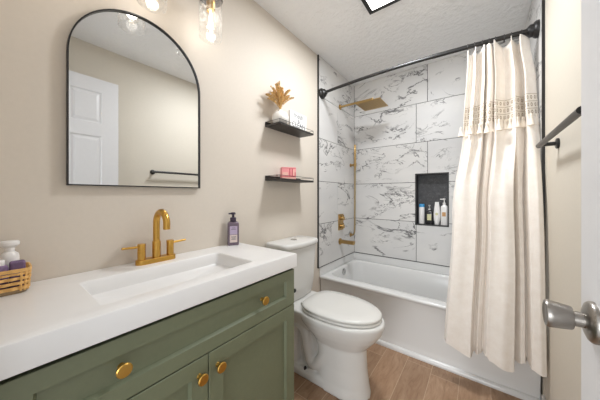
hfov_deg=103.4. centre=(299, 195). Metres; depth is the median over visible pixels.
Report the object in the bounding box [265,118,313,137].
wall shelf
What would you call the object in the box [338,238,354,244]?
tub spout
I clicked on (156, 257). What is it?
faucet
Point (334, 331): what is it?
toilet
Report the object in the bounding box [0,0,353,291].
wall
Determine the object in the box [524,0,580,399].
wall
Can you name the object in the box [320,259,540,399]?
bathtub
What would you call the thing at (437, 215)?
tube
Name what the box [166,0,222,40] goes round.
vanity light
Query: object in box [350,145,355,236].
shower
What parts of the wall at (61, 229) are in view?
tile edge trim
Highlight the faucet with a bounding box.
[121,209,185,265]
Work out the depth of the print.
1.70 m
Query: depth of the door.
0.41 m
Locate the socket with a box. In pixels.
[206,0,214,13]
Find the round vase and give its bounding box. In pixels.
[272,109,288,123]
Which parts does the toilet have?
tank lid, tank, bowl, seat, seat lid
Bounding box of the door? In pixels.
[542,0,599,399]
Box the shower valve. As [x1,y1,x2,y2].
[338,214,344,229]
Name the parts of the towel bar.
wall post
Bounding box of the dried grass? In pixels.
[265,81,293,108]
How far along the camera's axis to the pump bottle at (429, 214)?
2.35 m
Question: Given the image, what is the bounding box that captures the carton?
[280,167,295,178]
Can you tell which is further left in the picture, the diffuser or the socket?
the socket
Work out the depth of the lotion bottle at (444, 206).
2.27 m
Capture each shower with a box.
[339,97,387,110]
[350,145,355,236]
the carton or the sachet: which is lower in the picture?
the sachet
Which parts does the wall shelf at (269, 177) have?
rail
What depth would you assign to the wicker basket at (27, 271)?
0.70 m
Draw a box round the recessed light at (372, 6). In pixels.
[361,0,400,14]
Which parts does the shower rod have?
rod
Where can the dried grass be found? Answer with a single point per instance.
(278, 94)
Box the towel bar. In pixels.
[536,106,580,148]
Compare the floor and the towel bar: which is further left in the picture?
the floor
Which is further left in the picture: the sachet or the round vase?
the sachet
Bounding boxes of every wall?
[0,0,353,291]
[354,37,518,265]
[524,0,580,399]
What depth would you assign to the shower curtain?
1.40 m
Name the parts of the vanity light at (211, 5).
lamp shade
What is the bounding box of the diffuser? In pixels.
[367,0,392,9]
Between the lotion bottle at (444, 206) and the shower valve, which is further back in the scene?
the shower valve
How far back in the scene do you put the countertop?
0.70 m
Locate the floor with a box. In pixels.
[294,343,521,399]
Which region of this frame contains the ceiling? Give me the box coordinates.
[254,0,531,85]
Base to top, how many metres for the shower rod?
0.118 m
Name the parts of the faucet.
lever, handle, plate, spout, handle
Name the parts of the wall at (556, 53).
tile edge trim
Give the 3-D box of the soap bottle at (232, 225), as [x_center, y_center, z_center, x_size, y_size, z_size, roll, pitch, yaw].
[-0.392,0.196,1.389,0.064,0.192,0.037,0,0,-24]
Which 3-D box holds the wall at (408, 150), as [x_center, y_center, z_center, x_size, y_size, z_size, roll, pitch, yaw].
[1.262,-0.053,2.413,1.480,2.488,0.134,0,0,37]
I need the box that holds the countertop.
[0,243,296,380]
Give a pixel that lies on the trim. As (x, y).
(435, 268)
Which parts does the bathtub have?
moulding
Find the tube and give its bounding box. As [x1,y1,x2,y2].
[434,202,440,224]
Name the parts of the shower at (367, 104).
shower arm, head plate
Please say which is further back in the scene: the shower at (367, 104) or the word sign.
the shower at (367, 104)
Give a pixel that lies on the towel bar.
(576, 113)
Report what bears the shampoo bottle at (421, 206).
in the wall at (408, 150)
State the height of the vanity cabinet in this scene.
0.834 m
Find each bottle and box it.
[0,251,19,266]
[0,260,8,289]
[227,212,238,245]
[419,204,424,223]
[426,205,432,223]
[440,198,446,224]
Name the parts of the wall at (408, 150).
niche frame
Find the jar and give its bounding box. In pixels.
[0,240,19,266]
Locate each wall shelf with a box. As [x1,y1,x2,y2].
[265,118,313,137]
[265,175,313,182]
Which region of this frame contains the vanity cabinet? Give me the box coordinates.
[0,268,293,399]
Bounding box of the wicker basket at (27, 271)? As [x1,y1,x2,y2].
[0,262,31,296]
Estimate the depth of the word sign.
1.80 m
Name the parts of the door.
knob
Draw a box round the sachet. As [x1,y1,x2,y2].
[9,260,25,287]
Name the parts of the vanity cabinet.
knob, door, knob, knob, door, knob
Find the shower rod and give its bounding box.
[319,19,539,98]
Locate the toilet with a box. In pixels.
[266,235,384,399]
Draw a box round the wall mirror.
[66,9,199,187]
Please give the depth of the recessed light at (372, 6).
1.58 m
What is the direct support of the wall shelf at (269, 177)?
attached to the wall at (61, 229)
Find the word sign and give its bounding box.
[288,110,305,130]
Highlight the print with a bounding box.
[282,168,295,176]
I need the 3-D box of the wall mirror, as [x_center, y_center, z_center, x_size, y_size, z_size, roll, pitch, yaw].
[-0.688,-0.409,1.055,0.021,0.745,0.507,0,0,37]
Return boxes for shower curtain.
[444,34,546,376]
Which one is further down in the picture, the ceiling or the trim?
the trim
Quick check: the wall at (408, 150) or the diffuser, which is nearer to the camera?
the diffuser
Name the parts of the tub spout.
spout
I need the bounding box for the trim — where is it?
[319,252,449,276]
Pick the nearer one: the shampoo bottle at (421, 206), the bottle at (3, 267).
the bottle at (3, 267)

